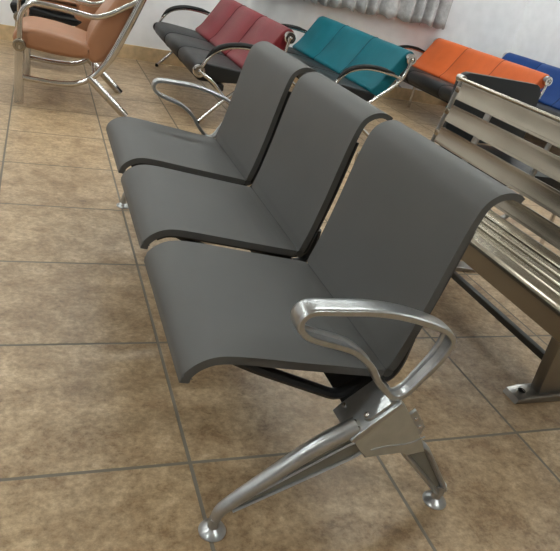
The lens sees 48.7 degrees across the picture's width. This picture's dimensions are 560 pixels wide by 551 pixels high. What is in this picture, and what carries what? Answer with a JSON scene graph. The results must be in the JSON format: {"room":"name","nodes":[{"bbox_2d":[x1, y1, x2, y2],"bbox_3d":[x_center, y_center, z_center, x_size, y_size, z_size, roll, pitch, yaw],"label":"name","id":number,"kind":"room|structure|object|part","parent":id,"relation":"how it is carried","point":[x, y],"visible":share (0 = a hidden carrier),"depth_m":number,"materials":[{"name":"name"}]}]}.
{"room":"waiting room","nodes":[
{"label":"waiting room","id":0,"kind":"room"},
{"bbox_2d":[0,0,527,90],"bbox_3d":[-0.881,-3.310,5.277,8.020,2.900,0.100,1,29,-22],"label":"wall","id":1,"kind":"structure","parent":0,"point":[490,27],"depth_m":6.40,"materials":[{"name":"white paint"}]},
{"bbox_2d":[0,24,447,105],"bbox_3d":[-1.142,-2.073,5.852,7.820,0.125,0.012,1,29,-22],"label":"baseboard","id":2,"kind":"structure","parent":1,"relation":"attached to","point":[128,51],"depth_m":5.85,"materials":[{"name":"beige tile"}]},
{"bbox_3d":[1.084,-4.104,5.437,2.550,0.028,0.099,1,29,-22],"label":"curtain rod","id":3,"kind":"object","parent":1,"relation":"attached to","visible":0},
{"bbox_2d":[310,0,452,29],"bbox_3d":[0.903,-3.333,5.762,2.191,1.657,0.133,1,29,-22],"label":"curtain","id":4,"kind":"object","parent":3,"relation":"hanging from","point":[434,13],"visible":1,"depth_m":6.28,"materials":[{"name":"grey fabric"}]},
{"bbox_2d":[0,39,559,550],"bbox_3d":[0.294,0.294,2.135,8.020,0.100,9.480,1,29,-22],"label":"floor","id":5,"kind":"structure","parent":0,"point":[103,447],"depth_m":1.73,"materials":[{"name":"beige tile"}]},
{"bbox_2d":[10,0,102,61],"bbox_3d":[-1.656,-2.102,4.859,0.814,0.894,0.682,3,28,-19],"label":"armchair","id":6,"kind":"object","parent":5,"relation":"on","point":[82,23],"visible":0.33,"depth_m":4.63,"materials":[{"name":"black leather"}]},
{"bbox_3d":[-1.806,-2.070,4.830,0.515,0.104,0.560,3,28,-19],"label":"seat","id":7,"kind":"part","parent":6,"relation":"part of","materials":[{"name":"brown leather"}]},
{"bbox_2d":[38,0,79,8],"bbox_3d":[-1.785,-2.167,4.780,0.471,0.089,0.550,3,28,-19],"label":"seat cushion","id":8,"kind":"object","parent":6,"relation":"on","point":[66,3],"depth_m":4.60,"materials":[{"name":"beige leather"}]},
{"bbox_2d":[74,0,101,30],"bbox_3d":[-1.431,-2.227,4.859,0.332,0.587,0.550,3,28,-19],"label":"cushion","id":9,"kind":"object","parent":6,"relation":"on","point":[82,23],"depth_m":4.67,"materials":[{"name":"beige leather"}]},
{"bbox_2d":[12,0,146,116],"bbox_3d":[-1.282,-1.577,4.004,0.793,0.894,0.682,3,28,-19],"label":"armchair","id":10,"kind":"object","parent":5,"relation":"on","point":[108,29],"visible":0.99,"depth_m":3.79,"materials":[{"name":"beige leather"}]},
{"bbox_3d":[-1.578,-1.219,3.746,0.056,0.345,0.056,3,28,-19],"label":"leg","id":11,"kind":"part","parent":10,"relation":"part of","materials":[{"name":"silver metal"}]},
{"bbox_3d":[-1.744,-1.521,4.261,0.056,0.345,0.056,3,28,-19],"label":"leg","id":12,"kind":"part","parent":10,"relation":"part of","materials":[{"name":"silver metal"}]},
{"bbox_2d":[12,16,89,58],"bbox_3d":[-1.445,-1.535,3.976,0.472,0.143,0.550,3,28,-19],"label":"seat cushion","id":13,"kind":"object","parent":10,"relation":"on","point":[39,33],"depth_m":3.78,"materials":[{"name":"beige leather"}]},
{"bbox_3d":[-1.330,-1.781,4.242,0.745,0.716,0.052,3,28,-19],"label":"rail","id":14,"kind":"part","parent":10,"relation":"part of","materials":[{"name":"silver metal"}]},
{"bbox_3d":[-1.164,-1.478,3.727,0.745,0.716,0.052,3,28,-19],"label":"rail","id":15,"kind":"part","parent":10,"relation":"part of","materials":[{"name":"silver metal"}]},
{"bbox_3d":[-1.267,-1.440,4.462,0.272,0.251,0.050,3,28,-19],"label":"leg","id":16,"kind":"part","parent":10,"relation":"part of","materials":[{"name":"silver metal"}]},
{"bbox_3d":[-1.101,-1.137,3.947,0.272,0.251,0.050,3,28,-19],"label":"leg","id":17,"kind":"part","parent":10,"relation":"part of","materials":[{"name":"silver metal"}]},
{"bbox_2d":[86,0,132,62],"bbox_3d":[-1.066,-1.702,4.000,0.332,0.587,0.550,3,28,-19],"label":"cushion","id":18,"kind":"object","parent":10,"relation":"on","point":[101,35],"depth_m":3.81,"materials":[{"name":"beige leather"}]},
{"bbox_2d":[153,0,295,122],"bbox_3d":[-0.542,-1.786,4.916,0.669,0.702,1.864,1,29,-22],"label":"bench","id":19,"kind":"object","parent":5,"relation":"on","point":[216,52],"visible":0.95,"depth_m":4.61,"materials":[{"name":"red leather"}]},
{"bbox_3d":[-0.821,-2.209,5.670,0.562,0.648,0.026,1,29,-22],"label":"frame","id":20,"kind":"part","parent":19,"relation":"part of","materials":[{"name":"silver metal"}]},
{"bbox_2d":[154,22,208,42],"bbox_3d":[-0.836,-2.061,5.352,0.419,0.123,0.583,1,29,-22],"label":"seat cushion","id":21,"kind":"object","parent":19,"relation":"on","point":[162,29],"depth_m":5.30,"materials":[{"name":"black leather"}]},
{"bbox_2d":[165,33,223,56],"bbox_3d":[-0.653,-1.776,4.878,0.419,0.123,0.583,1,29,-22],"label":"seat cushion","id":22,"kind":"object","parent":19,"relation":"on","point":[175,41],"depth_m":4.84,"materials":[{"name":"black leather"}]},
{"bbox_2d":[178,46,241,83],"bbox_3d":[-0.470,-1.491,4.405,0.419,0.123,0.583,1,29,-22],"label":"seat cushion","id":23,"kind":"object","parent":19,"relation":"on","point":[221,68],"depth_m":4.23,"materials":[{"name":"black leather"}]},
{"bbox_3d":[-0.343,-1.192,4.234,0.488,0.356,0.026,1,29,-22],"label":"leg","id":24,"kind":"part","parent":19,"relation":"part of","materials":[{"name":"silver metal"}]},
{"bbox_2d":[195,0,241,40],"bbox_3d":[-0.518,-2.217,5.381,0.294,0.353,0.583,1,29,-22],"label":"cushion","id":25,"kind":"object","parent":19,"relation":"on","point":[215,21],"depth_m":5.34,"materials":[{"name":"red leather"}]},
{"bbox_2d":[209,6,263,55],"bbox_3d":[-0.335,-1.932,4.908,0.294,0.353,0.583,1,29,-22],"label":"cushion","id":26,"kind":"object","parent":19,"relation":"on","point":[243,18],"depth_m":4.89,"materials":[{"name":"red leather"}]},
{"bbox_3d":[-0.249,-1.320,4.193,0.562,0.648,0.026,1,29,-22],"label":"frame","id":27,"kind":"part","parent":19,"relation":"part of","materials":[{"name":"silver metal"}]},
{"bbox_2d":[226,16,293,68],"bbox_3d":[-0.151,-1.647,4.435,0.294,0.353,0.583,1,29,-22],"label":"cushion","id":28,"kind":"object","parent":19,"relation":"on","point":[263,28],"depth_m":4.43,"materials":[{"name":"red leather"}]},
{"bbox_2d":[106,41,524,541],"bbox_3d":[-0.112,-0.220,1.957,0.708,0.793,1.811,1,29,-22],"label":"bench","id":29,"kind":"object","parent":5,"relation":"on","point":[408,209],"visible":1,"depth_m":1.49,"materials":[{"name":"metal"}]},
{"bbox_3d":[-0.411,-0.489,2.375,0.452,0.067,0.500,1,29,-22],"label":"seat","id":30,"kind":"part","parent":29,"relation":"part of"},
{"bbox_3d":[-0.380,-0.679,2.653,0.364,0.287,0.046,1,29,-22],"label":"armrest","id":31,"kind":"part","parent":29,"relation":"part of","materials":[{"name":"metal"}]},
{"bbox_3d":[-0.233,-0.212,1.915,0.452,0.067,0.500,1,29,-22],"label":"seat","id":32,"kind":"part","parent":29,"relation":"part of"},
{"bbox_3d":[-0.240,-0.494,2.160,0.529,0.365,0.014,1,29,-22],"label":"edge frame","id":33,"kind":"part","parent":29,"relation":"part of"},
{"bbox_3d":[-0.062,-0.217,1.700,0.529,0.365,0.014,1,29,-22],"label":"edge frame","id":34,"kind":"part","parent":29,"relation":"part of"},
{"bbox_3d":[-0.055,0.065,1.455,0.452,0.067,0.500,1,29,-22],"label":"seat","id":35,"kind":"part","parent":29,"relation":"part of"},
{"bbox_3d":[-0.074,-0.651,2.407,0.187,0.429,0.500,1,29,-22],"label":"backrest","id":36,"kind":"part","parent":29,"relation":"part of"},
{"bbox_3d":[0.104,-0.374,1.948,0.187,0.429,0.500,1,29,-22],"label":"backrest","id":37,"kind":"part","parent":29,"relation":"part of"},
{"bbox_3d":[0.187,0.285,1.333,0.100,0.104,0.098,1,29,-22],"label":"clamp plate","id":38,"kind":"part","parent":29,"relation":"part of","materials":[{"name":"metal"}]},
{"bbox_3d":[0.171,0.178,1.230,0.364,0.287,0.046,1,29,-22],"label":"armrest","id":39,"kind":"part","parent":29,"relation":"part of","materials":[{"name":"metal"}]},
{"bbox_3d":[0.282,-0.098,1.488,0.187,0.429,0.500,1,29,-22],"label":"backrest","id":40,"kind":"part","parent":29,"relation":"part of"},
{"bbox_3d":[0.116,0.060,1.240,0.529,0.365,0.014,1,29,-22],"label":"edge frame","id":41,"kind":"part","parent":29,"relation":"part of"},
{"bbox_2d":[282,16,416,136],"bbox_3d":[0.349,-1.764,5.274,0.669,0.702,1.864,1,29,-22],"label":"bench","id":42,"kind":"object","parent":5,"relation":"on","point":[364,64],"visible":0.62,"depth_m":4.95,"materials":[{"name":"teal leather"}]},
{"bbox_2d":[283,47,311,58],"bbox_3d":[0.054,-2.039,5.709,0.419,0.123,0.583,1,29,-22],"label":"seat cushion","id":43,"kind":"object","parent":42,"relation":"on","point":[306,52],"depth_m":5.67,"materials":[{"name":"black leather"}]},
{"bbox_2d":[287,52,335,77],"bbox_3d":[0.237,-1.754,5.236,0.419,0.123,0.583,1,29,-22],"label":"seat cushion","id":44,"kind":"object","parent":42,"relation":"on","point":[318,61],"depth_m":5.25,"materials":[{"name":"black leather"}]},
{"bbox_2d":[293,16,345,58],"bbox_3d":[0.373,-2.196,5.739,0.294,0.353,0.583,1,29,-22],"label":"cushion","id":45,"kind":"object","parent":42,"relation":"on","point":[324,30],"depth_m":5.70,"materials":[{"name":"teal leather"}]},
{"bbox_2d":[298,66,374,100],"bbox_3d":[0.421,-1.470,4.763,0.419,0.123,0.583,1,29,-22],"label":"seat cushion","id":46,"kind":"object","parent":42,"relation":"on","point":[352,82],"depth_m":4.66,"materials":[{"name":"black leather"}]},
{"bbox_2d":[314,26,373,73],"bbox_3d":[0.556,-1.911,5.265,0.294,0.353,0.583,1,29,-22],"label":"cushion","id":47,"kind":"object","parent":42,"relation":"on","point":[347,43],"depth_m":5.22,"materials":[{"name":"teal leather"}]},
{"bbox_2d":[340,38,413,95],"bbox_3d":[0.739,-1.625,4.792,0.294,0.353,0.583,1,29,-22],"label":"cushion","id":48,"kind":"object","parent":42,"relation":"on","point":[376,51],"depth_m":4.69,"materials":[{"name":"teal leather"}]},
{"bbox_3d":[0.641,-1.298,4.551,0.562,0.648,0.026,1,29,-22],"label":"frame","id":49,"kind":"part","parent":42,"relation":"part of","materials":[{"name":"silver metal"}]},
{"bbox_2d":[354,74,559,403],"bbox_3d":[0.856,-0.187,2.304,0.632,0.813,1.473,1,29,-22],"label":"slatted bench","id":50,"kind":"object","parent":5,"relation":"on","point":[522,269],"visible":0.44,"depth_m":2.22,"materials":[{"name":"silver metal"}]},
{"bbox_3d":[0.586,-0.700,2.770,0.422,0.422,0.022,1,29,-22],"label":"slat frame","id":51,"kind":"part","parent":50,"relation":"part of","materials":[{"name":"silver metal"}]},
{"bbox_3d":[0.701,-0.051,2.847,0.510,0.028,0.072,1,29,-22],"label":"foot plate","id":52,"kind":"part","parent":50,"relation":"part of","materials":[{"name":"silver metal"}]},
{"bbox_3d":[1.026,-0.518,2.153,0.016,0.016,1.445,1,29,-22],"label":"rail","id":53,"kind":"part","parent":50,"relation":"part of","materials":[{"name":"silver metal"}]},
{"bbox_3d":[0.790,-0.382,2.242,0.421,0.420,0.020,1,29,-22],"label":"slat frame","id":54,"kind":"part","parent":50,"relation":"part of","materials":[{"name":"silver metal"}]},
{"bbox_3d":[0.985,0.393,2.111,0.510,0.028,0.072,1,29,-22],"label":"foot plate","id":55,"kind":"part","parent":50,"relation":"part of","materials":[{"name":"silver metal"}]},
{"bbox_3d":[0.934,0.225,1.990,0.162,0.363,0.044,1,29,-22],"label":"leg","id":56,"kind":"part","parent":50,"relation":"part of","materials":[{"name":"silver metal"}]},
{"bbox_2d":[394,38,552,107],"bbox_3d":[1.648,-1.824,5.974,0.669,0.702,1.864,1,29,-22],"label":"bench","id":57,"kind":"object","parent":5,"relation":"on","point":[436,70],"visible":0.58,"depth_m":6.00,"materials":[{"name":"orange leather"}]},
{"bbox_3d":[1.386,-1.904,6.472,0.028,0.290,0.028,1,29,-22],"label":"support leg","id":58,"kind":"part","parent":57,"relation":"part of","materials":[{"name":"silver metal"}]},
{"bbox_2d":[399,66,433,81],"bbox_3d":[1.354,-2.100,6.410,0.419,0.123,0.583,1,29,-22],"label":"seat cushion","id":59,"kind":"object","parent":57,"relation":"on","point":[428,70],"depth_m":6.34,"materials":[{"name":"black leather"}]},
{"bbox_2d":[407,71,453,95],"bbox_3d":[1.537,-1.815,5.936,0.419,0.123,0.583,1,29,-22],"label":"seat cushion","id":60,"kind":"object","parent":57,"relation":"on","point":[431,84],"depth_m":5.90,"materials":[{"name":"black leather"}]},
{"bbox_2d":[412,38,468,76],"bbox_3d":[1.672,-2.256,6.439,0.294,0.353,0.583,1,29,-22],"label":"cushion","id":61,"kind":"object","parent":57,"relation":"on","point":[442,54],"depth_m":6.40,"materials":[{"name":"orange leather"}]},
{"bbox_2d":[438,85,452,101],"bbox_3d":[1.720,-1.530,5.463,0.419,0.123,0.583,1,29,-22],"label":"seat cushion","id":62,"kind":"object","parent":57,"relation":"on","point":[444,91],"depth_m":5.55,"materials":[{"name":"black leather"}]},
{"bbox_2d":[440,48,503,83],"bbox_3d":[1.855,-1.971,5.966,0.294,0.353,0.583,1,29,-22],"label":"cushion","id":63,"kind":"object","parent":57,"relation":"on","point":[469,60],"depth_m":6.00,"materials":[{"name":"orange leather"}]},
{"bbox_2d":[489,60,548,88],"bbox_3d":[2.038,-1.686,5.492,0.294,0.353,0.583,1,29,-22],"label":"cushion","id":64,"kind":"object","parent":57,"relation":"on","point":[506,69],"depth_m":5.45,"materials":[{"name":"orange leather"}]},
{"bbox_3d":[1.941,-1.358,5.251,0.562,0.648,0.026,1,29,-22],"label":"frame","id":65,"kind":"part","parent":57,"relation":"part of","materials":[{"name":"silver metal"}]},
{"bbox_2d":[439,71,559,260],"bbox_3d":[1.097,-0.540,3.118,0.505,0.803,0.551,1,29,-22],"label":"chair","id":66,"kind":"object","parent":5,"relation":"on","point":[528,93],"visible":0.21,"depth_m":3.12,"materials":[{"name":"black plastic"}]},
{"bbox_3d":[1.081,-0.844,3.174,0.505,0.330,0.040,1,29,-22],"label":"backrest","id":67,"kind":"part","parent":66,"relation":"part of","materials":[{"name":"silver metal"}]},
{"bbox_3d":[1.086,-0.510,3.143,0.467,0.724,0.532,1,29,-22],"label":"frame","id":68,"kind":"part","parent":66,"relation":"part of","materials":[{"name":"silver metal"}]},
{"bbox_3d":[1.118,-0.547,3.066,0.505,0.055,0.460,1,29,-22],"label":"seat","id":69,"kind":"part","parent":66,"relation":"part of","materials":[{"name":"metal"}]},
{"bbox_2d":[446,52,559,156],"bbox_3d":[2.487,-1.756,6.216,0.669,0.702,1.864,1,29,-22],"label":"bench","id":70,"kind":"object","parent":5,"relation":"on","point":[549,102],"visible":0.21,"depth_m":6.14,"materials":[{"name":"blue leather"}]},
{"bbox_2d":[502,52,541,69],"bbox_3d":[2.511,-2.187,6.682,0.294,0.353,0.583,1,29,-22],"label":"cushion","id":71,"kind":"object","parent":70,"relation":"on","point":[527,62],"depth_m":6.61,"materials":[{"name":"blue leather"}]},
{"bbox_2d":[535,103,559,122],"bbox_3d":[2.559,-1.461,5.706,0.419,0.123,0.583,1,29,-22],"label":"seat cushion","id":72,"kind":"object","parent":70,"relation":"on","point":[553,108],"depth_m":5.68,"materials":[{"name":"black leather"}]},
{"bbox_2d":[536,63,559,105],"bbox_3d":[2.694,-1.902,6.208,0.294,0.353,0.583,1,29,-22],"label":"cushion","id":73,"kind":"object","parent":70,"relation":"on","point":[551,96],"depth_m":6.12,"materials":[{"name":"blue leather"}]},
{"bbox_2d":[552,99,559,109],"bbox_3d":[2.877,-1.617,5.735,0.294,0.353,0.583,1,29,-22],"label":"cushion","id":74,"kind":"object","parent":70,"relation":"on","point":[556,103],"depth_m":5.95,"materials":[{"name":"blue leather"}]},
{"bbox_2d":[510,0,559,67],"bbox_3d":[4.269,-0.924,2.939,0.100,2.900,9.280,1,29,-22],"label":"wall","id":75,"kind":"structure","parent":0,"point":[537,37],"depth_m":6.61,"materials":[{"name":"white paint"}]}
]}

